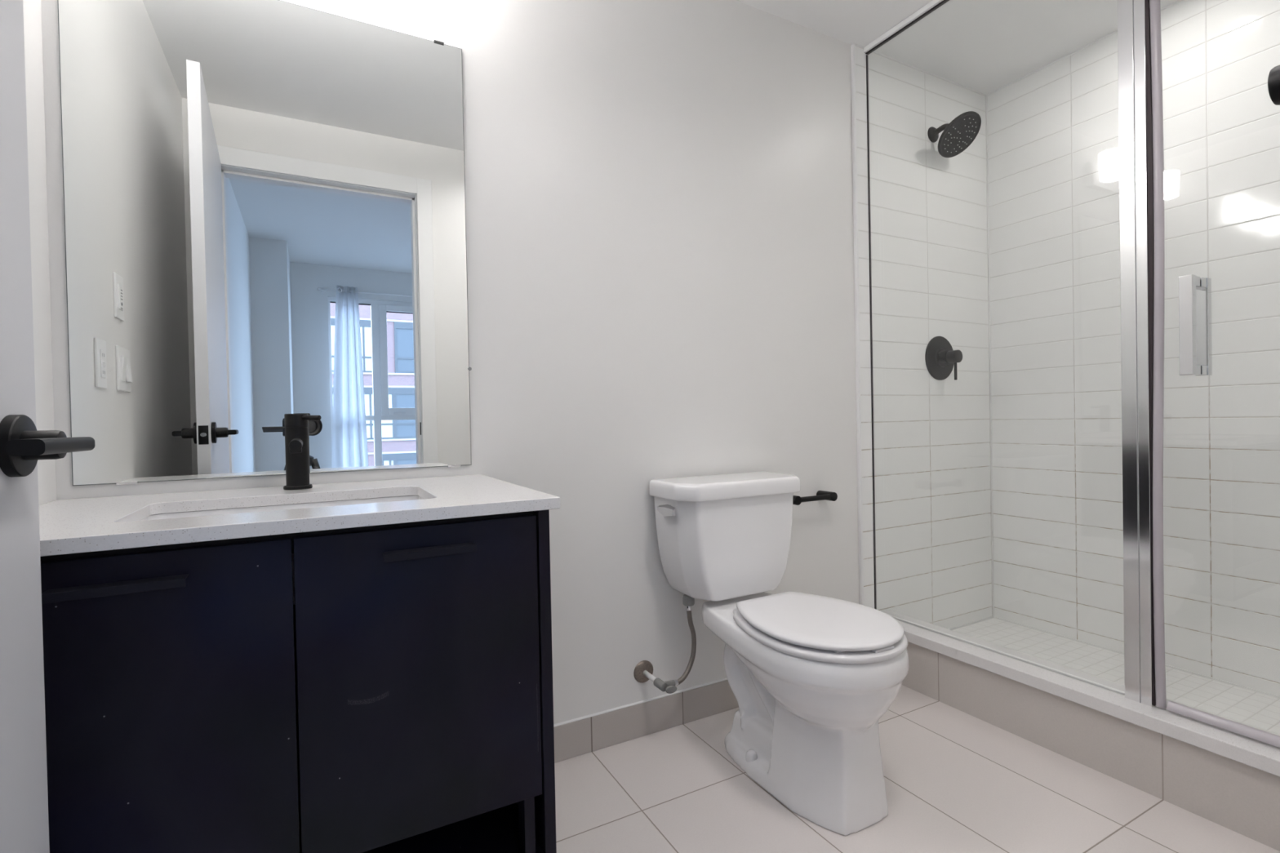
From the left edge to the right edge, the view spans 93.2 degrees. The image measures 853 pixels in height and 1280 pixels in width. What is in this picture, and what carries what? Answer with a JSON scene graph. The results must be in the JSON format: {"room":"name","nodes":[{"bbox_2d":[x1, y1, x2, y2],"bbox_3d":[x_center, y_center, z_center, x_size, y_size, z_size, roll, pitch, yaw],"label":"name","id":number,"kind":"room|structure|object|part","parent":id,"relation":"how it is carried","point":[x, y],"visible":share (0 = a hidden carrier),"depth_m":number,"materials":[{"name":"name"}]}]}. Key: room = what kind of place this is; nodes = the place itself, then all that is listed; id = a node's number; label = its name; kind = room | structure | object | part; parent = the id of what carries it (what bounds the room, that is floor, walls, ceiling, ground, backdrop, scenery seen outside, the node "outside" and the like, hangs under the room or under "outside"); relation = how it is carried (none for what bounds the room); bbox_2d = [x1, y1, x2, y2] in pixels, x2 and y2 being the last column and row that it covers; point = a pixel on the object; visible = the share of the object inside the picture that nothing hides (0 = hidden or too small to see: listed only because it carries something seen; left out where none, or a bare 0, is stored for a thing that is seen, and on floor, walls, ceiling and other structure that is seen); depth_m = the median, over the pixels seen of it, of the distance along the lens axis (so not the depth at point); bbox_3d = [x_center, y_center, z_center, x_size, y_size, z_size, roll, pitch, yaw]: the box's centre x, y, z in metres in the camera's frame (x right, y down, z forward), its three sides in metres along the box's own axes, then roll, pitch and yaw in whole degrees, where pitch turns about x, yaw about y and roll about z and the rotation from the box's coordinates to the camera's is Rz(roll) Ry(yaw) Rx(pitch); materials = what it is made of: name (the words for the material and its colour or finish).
{"room":"bathroom","nodes":[
{"label":"bathroom","id":0,"kind":"room"},
{"bbox_2d":[22,0,56,505],"bbox_3d":[-0.826,-0.201,0.454,0.100,2.345,1.652,-1,1,-28],"label":"wall","id":1,"kind":"structure","parent":0,"point":[33,33],"depth_m":1.16,"materials":[{"name":"white paint"}]},
{"bbox_2d":[40,0,992,724],"bbox_3d":[0.157,-0.238,1.972,3.270,2.345,0.110,-1,1,-28],"label":"wall","id":2,"kind":"structure","parent":0,"point":[660,224],"depth_m":1.92,"materials":[{"name":"white paint"}]},
{"bbox_2d":[57,0,471,485],"bbox_3d":[-0.801,-0.433,1.400,0.798,1.093,0.008,-1,1,-28],"label":"wall mirror","id":3,"kind":"object","parent":2,"relation":"attached to","point":[264,212],"visible":0.99,"depth_m":1.36,"materials":[{"name":"clear mirror"}]},
{"bbox_2d":[40,509,556,852],"bbox_3d":[-0.651,0.484,1.146,0.828,0.651,0.597,-1,1,-28],"label":"vanity cabinet","id":4,"kind":"object","parent":2,"relation":"attached to","point":[402,702],"visible":0.83,"depth_m":0.92,"materials":[{"name":"black laminate"}]},
{"bbox_3d":[-0.692,0.214,0.802,0.148,0.012,0.030,-1,1,-28],"label":"handle","id":5,"kind":"part","parent":4,"relation":"part of","materials":[{"name":"black wood"}]},
{"bbox_3d":[-0.701,0.427,0.825,0.403,0.506,0.018,-1,1,-28],"label":"cabinet door","id":6,"kind":"part","parent":4,"relation":"part of","materials":[{"name":"black laminate"}]},
{"bbox_3d":[-0.550,0.177,0.942,0.790,0.036,0.038,-1,1,-28],"label":"rail","id":7,"kind":"part","parent":4,"relation":"part of","materials":[{"name":"black"}]},
{"bbox_3d":[-0.791,0.484,1.404,0.790,0.651,0.011,-1,1,-28],"label":"panel","id":8,"kind":"part","parent":4,"relation":"part of","materials":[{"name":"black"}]},
{"bbox_2d":[38,474,559,556],"bbox_3d":[-0.654,0.147,1.150,0.844,0.021,0.587,-1,1,-28],"label":"countertop","id":9,"kind":"structure","parent":4,"relation":"on","point":[82,525],"depth_m":1.01,"materials":[{"name":"white stone"}]},
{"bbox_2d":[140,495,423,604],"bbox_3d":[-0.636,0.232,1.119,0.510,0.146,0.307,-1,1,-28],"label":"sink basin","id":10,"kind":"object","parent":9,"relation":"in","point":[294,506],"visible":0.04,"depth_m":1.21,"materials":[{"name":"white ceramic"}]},
{"bbox_2d":[283,413,320,489],"bbox_3d":[-0.721,0.054,1.296,0.070,0.165,0.154,-2,1,-36],"label":"faucet","id":11,"kind":"object","parent":9,"relation":"on","point":[296,429],"visible":1,"depth_m":1.31,"materials":[{"name":"black metal"}]},
{"bbox_3d":[-0.722,0.038,1.269,0.024,0.026,0.111,-1,1,-28],"label":"spout","id":12,"kind":"part","parent":11,"relation":"part of","materials":[{"name":"black metal"}]},
{"bbox_3d":[-0.717,-0.019,1.318,0.046,0.011,0.010,-1,1,16],"label":"lever handle","id":13,"kind":"part","parent":11,"relation":"part of","materials":[{"name":"black metal"}]},
{"bbox_3d":[-0.354,0.418,1.012,0.380,0.506,0.018,-1,1,-28],"label":"cabinet door","id":14,"kind":"part","parent":4,"relation":"part of","materials":[{"name":"black laminate"}]},
{"bbox_3d":[-0.343,0.205,0.990,0.143,0.012,0.030,-1,1,-28],"label":"handle","id":15,"kind":"part","parent":4,"relation":"part of","materials":[{"name":"black"}]},
{"bbox_2d":[362,802,543,852],"bbox_3d":[-0.651,0.801,1.159,0.790,0.018,0.554,-1,1,-28],"label":"shelf","id":16,"kind":"object","parent":4,"relation":"attached to","point":[497,830],"depth_m":1.15,"materials":[{"name":"black laminate"}]},
{"bbox_3d":[-0.209,0.726,1.115,0.019,0.116,0.038,-1,1,-28],"label":"post","id":17,"kind":"part","parent":4,"relation":"part of","materials":[{"name":"black laminate"}]},
{"bbox_3d":[-0.303,0.475,1.351,0.021,0.651,0.567,-1,1,-28],"label":"panel","id":18,"kind":"part","parent":4,"relation":"part of","materials":[{"name":"black laminate"}]},
{"bbox_2d":[553,677,738,763],"bbox_3d":[0.217,0.883,1.949,1.438,0.101,0.010,-1,1,-28],"label":"baseboard","id":19,"kind":"structure","parent":2,"relation":"attached to","point":[575,739],"depth_m":1.83,"materials":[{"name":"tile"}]},
{"bbox_2d":[633,594,696,693],"bbox_3d":[0.087,0.644,1.811,0.176,0.271,0.129,-1,1,-28],"label":"supplies","id":20,"kind":"object","parent":2,"relation":"attached to","point":[643,670],"visible":0.99,"depth_m":1.82,"materials":[{"name":"metal"}]},
{"bbox_3d":[0.089,0.758,1.745,0.037,0.020,0.012,-1,1,-28],"label":"valve knob","id":21,"kind":"part","parent":20,"relation":"part of","materials":[{"name":"grey plastic"}]},
{"bbox_2d":[792,490,837,505],"bbox_3d":[0.592,0.248,2.115,0.199,0.031,0.072,-1,1,-28],"label":"toilet paper holder","id":22,"kind":"object","parent":2,"relation":"attached to","point":[820,495],"visible":0.91,"depth_m":2.10,"materials":[{"name":"black metal"}]},
{"bbox_3d":[0.666,0.247,2.155,0.031,0.031,0.071,-1,1,-28],"label":"post","id":23,"kind":"part","parent":22,"relation":"part of","materials":[{"name":"black metal"}]},
{"bbox_2d":[850,43,863,604],"bbox_3d":[0.818,-0.254,2.269,0.012,2.343,0.014,-1,1,-28],"label":"trim","id":24,"kind":"structure","parent":2,"relation":"attached to","point":[852,46],"depth_m":2.26,"materials":[{"name":"white paint"}]},
{"bbox_2d":[924,336,962,380],"bbox_3d":[1.253,-0.279,2.452,0.181,0.184,0.085,-1,1,-28],"label":"shower valve","id":25,"kind":"object","parent":2,"relation":"attached to","point":[940,358],"visible":1,"depth_m":2.46,"materials":[{"name":"black metal"}]},
{"bbox_3d":[1.256,-0.281,2.448,0.060,0.060,0.075,-1,1,-28],"label":"knob","id":26,"kind":"part","parent":25,"relation":"part of","materials":[{"name":"black metal"}]},
{"bbox_3d":[1.267,-0.228,2.429,0.011,0.081,0.011,-1,1,-28],"label":"lever","id":27,"kind":"part","parent":25,"relation":"part of","materials":[{"name":"black metal"}]},
{"bbox_2d":[927,111,981,157],"bbox_3d":[1.238,-1.150,2.387,0.178,0.143,0.184,-1,1,-28],"label":"shower","id":28,"kind":"object","parent":2,"relation":"attached to","point":[957,135],"visible":1,"depth_m":2.37,"materials":[{"name":"black metal"}]},
{"bbox_3d":[1.220,-1.182,2.420,0.021,0.056,0.105,-1,1,-28],"label":"shower arm","id":29,"kind":"part","parent":28,"relation":"part of","materials":[{"name":"black metal"}]},
{"bbox_2d":[554,684,1279,852],"bbox_3d":[0.570,0.984,1.263,3.270,0.100,1.752,-1,1,-28],"label":"floor","id":30,"kind":"structure","parent":0,"point":[957,781],"depth_m":1.49,"materials":[{"name":"tile"}]},
{"bbox_2d":[648,471,908,835],"bbox_3d":[0.392,0.545,1.641,0.465,0.777,0.682,-1,1,-28],"label":"toilet","id":31,"kind":"object","parent":30,"relation":"on","point":[811,678],"visible":1,"depth_m":1.53,"materials":[{"name":"white ceramic"}]},
{"bbox_3d":[0.073,0.244,1.745,0.017,0.037,0.086,-2,1,-31],"label":"lever arm","id":32,"kind":"part","parent":31,"relation":"part of","materials":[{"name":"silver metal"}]},
{"bbox_3d":[0.275,0.351,1.858,0.424,0.306,0.190,-1,1,-28],"label":"tank","id":33,"kind":"part","parent":31,"relation":"part of","materials":[{"name":"white ceramic"}]},
{"bbox_3d":[0.276,0.181,1.848,0.456,0.048,0.208,-1,1,-28],"label":"tank lid","id":34,"kind":"part","parent":31,"relation":"part of","materials":[{"name":"white ceramic"}]},
{"bbox_3d":[0.422,0.727,1.603,0.371,0.413,0.587,-1,1,-28],"label":"bowl","id":35,"kind":"part","parent":31,"relation":"part of","materials":[{"name":"white ceramic"}]},
{"bbox_3d":[0.452,0.511,1.538,0.362,0.016,0.444,-1,1,-28],"label":"seat","id":36,"kind":"part","parent":31,"relation":"part of","materials":[{"name":"white plastic"}]},
{"bbox_3d":[0.453,0.488,1.535,0.352,0.016,0.421,-1,1,-28],"label":"seat lid","id":37,"kind":"part","parent":31,"relation":"part of","materials":[{"name":"white plastic"}]},
{"bbox_2d":[882,609,1279,851],"bbox_3d":[1.261,0.815,1.647,0.146,0.204,1.532,-1,1,-28],"label":"shower curb","id":38,"kind":"object","parent":30,"relation":"on","point":[1227,779],"visible":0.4,"depth_m":1.59,"materials":[{"name":"tile"}]},
{"bbox_2d":[863,0,1154,706],"bbox_3d":[1.085,-0.357,1.915,0.036,2.140,0.871,-1,1,-28],"label":"shower frame","id":39,"kind":"object","parent":38,"relation":"on","point":[1131,36],"visible":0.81,"depth_m":1.55,"materials":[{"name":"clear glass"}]},
{"bbox_3d":[1.272,-0.348,1.569,0.026,2.122,0.034,-1,1,-28],"label":"post","id":40,"kind":"part","parent":39,"relation":"part of","materials":[{"name":"silver metal"}]},
{"bbox_3d":[1.286,-0.348,1.542,0.026,2.122,0.024,-1,1,-28],"label":"post","id":41,"kind":"part","parent":39,"relation":"part of","materials":[{"name":"silver metal"}]},
{"bbox_2d":[1145,0,1279,747],"bbox_3d":[1.443,-0.343,1.249,0.104,2.104,0.640,-1,1,-28],"label":"shower door","id":42,"kind":"structure","parent":38,"relation":"on","point":[1194,291],"depth_m":1.51,"materials":[{"name":"clear glass"}]},
{"bbox_3d":[1.311,-0.240,1.440,0.048,0.235,0.026,-1,1,-28],"label":"pull handle","id":43,"kind":"part","parent":42,"relation":"part of","materials":[{"name":"silver metal"}]},
{"bbox_3d":[1.360,-0.241,1.467,0.048,0.235,0.026,-1,1,-28],"label":"pull handle","id":44,"kind":"part","parent":42,"relation":"part of","materials":[{"name":"silver metal"}]},
{"bbox_2d":[736,0,1177,94],"bbox_3d":[0.517,-1.560,1.238,3.270,0.300,1.742,-1,1,-28],"label":"ceiling","id":45,"kind":"structure","parent":0,"point":[984,46],"depth_m":2.18,"materials":[{"name":"white paint"}]},
{"bbox_2d":[952,617,1279,735],"bbox_3d":[1.572,0.879,1.814,0.779,0.058,1.512,-1,1,-28],"label":"floor","id":46,"kind":"structure","parent":0,"point":[1255,709],"depth_m":2.07,"materials":[{"name":"tile"}]},
{"bbox_2d":[987,0,1279,696],"bbox_3d":[1.897,-0.273,1.988,0.010,2.345,1.532,-1,1,-28],"label":"wall","id":47,"kind":"structure","parent":0,"point":[1053,142],"depth_m":2.12,"materials":[{"name":"white tile"}]},
{"bbox_2d":[855,0,1279,698],"bbox_3d":[1.541,-0.293,1.791,0.803,2.287,1.522,-1,1,-28],"label":"trim","id":48,"kind":"structure","parent":47,"relation":"attached to","point":[1178,1],"depth_m":2.59,"materials":[{"name":"white tile"}]},
{"bbox_3d":[0.973,-0.441,0.552,3.170,2.750,0.120,-1,1,-28],"label":"wall","id":49,"kind":"structure","parent":0,"visible":0},
{"bbox_2d":[0,0,94,852],"bbox_3d":[-0.522,-0.079,0.322,0.171,2.072,0.859,-1,1,-28],"label":"door","id":50,"kind":"structure","parent":49,"relation":"in","point":[24,795],"depth_m":0.66,"materials":[{"name":"grey paint"}]},
{"bbox_3d":[-0.669,0.021,0.651,0.011,0.067,0.067,-1,1,-26],"label":"handle","id":51,"kind":"part","parent":50,"relation":"part of","materials":[{"name":"black metal"}]},
{"bbox_3d":[-0.606,0.020,0.626,0.028,0.016,0.124,-1,1,-26],"label":"lever","id":52,"kind":"part","parent":50,"relation":"part of","materials":[{"name":"black metal"}]},
{"bbox_2d":[1267,64,1279,105],"bbox_3d":[0.855,-0.306,0.625,0.641,0.033,0.120,-1,1,-28],"label":"towel bar","id":53,"kind":"object","parent":49,"relation":"attached to","point":[1273,79],"visible":1,"depth_m":0.52,"materials":[{"name":"black metal"}]}
]}

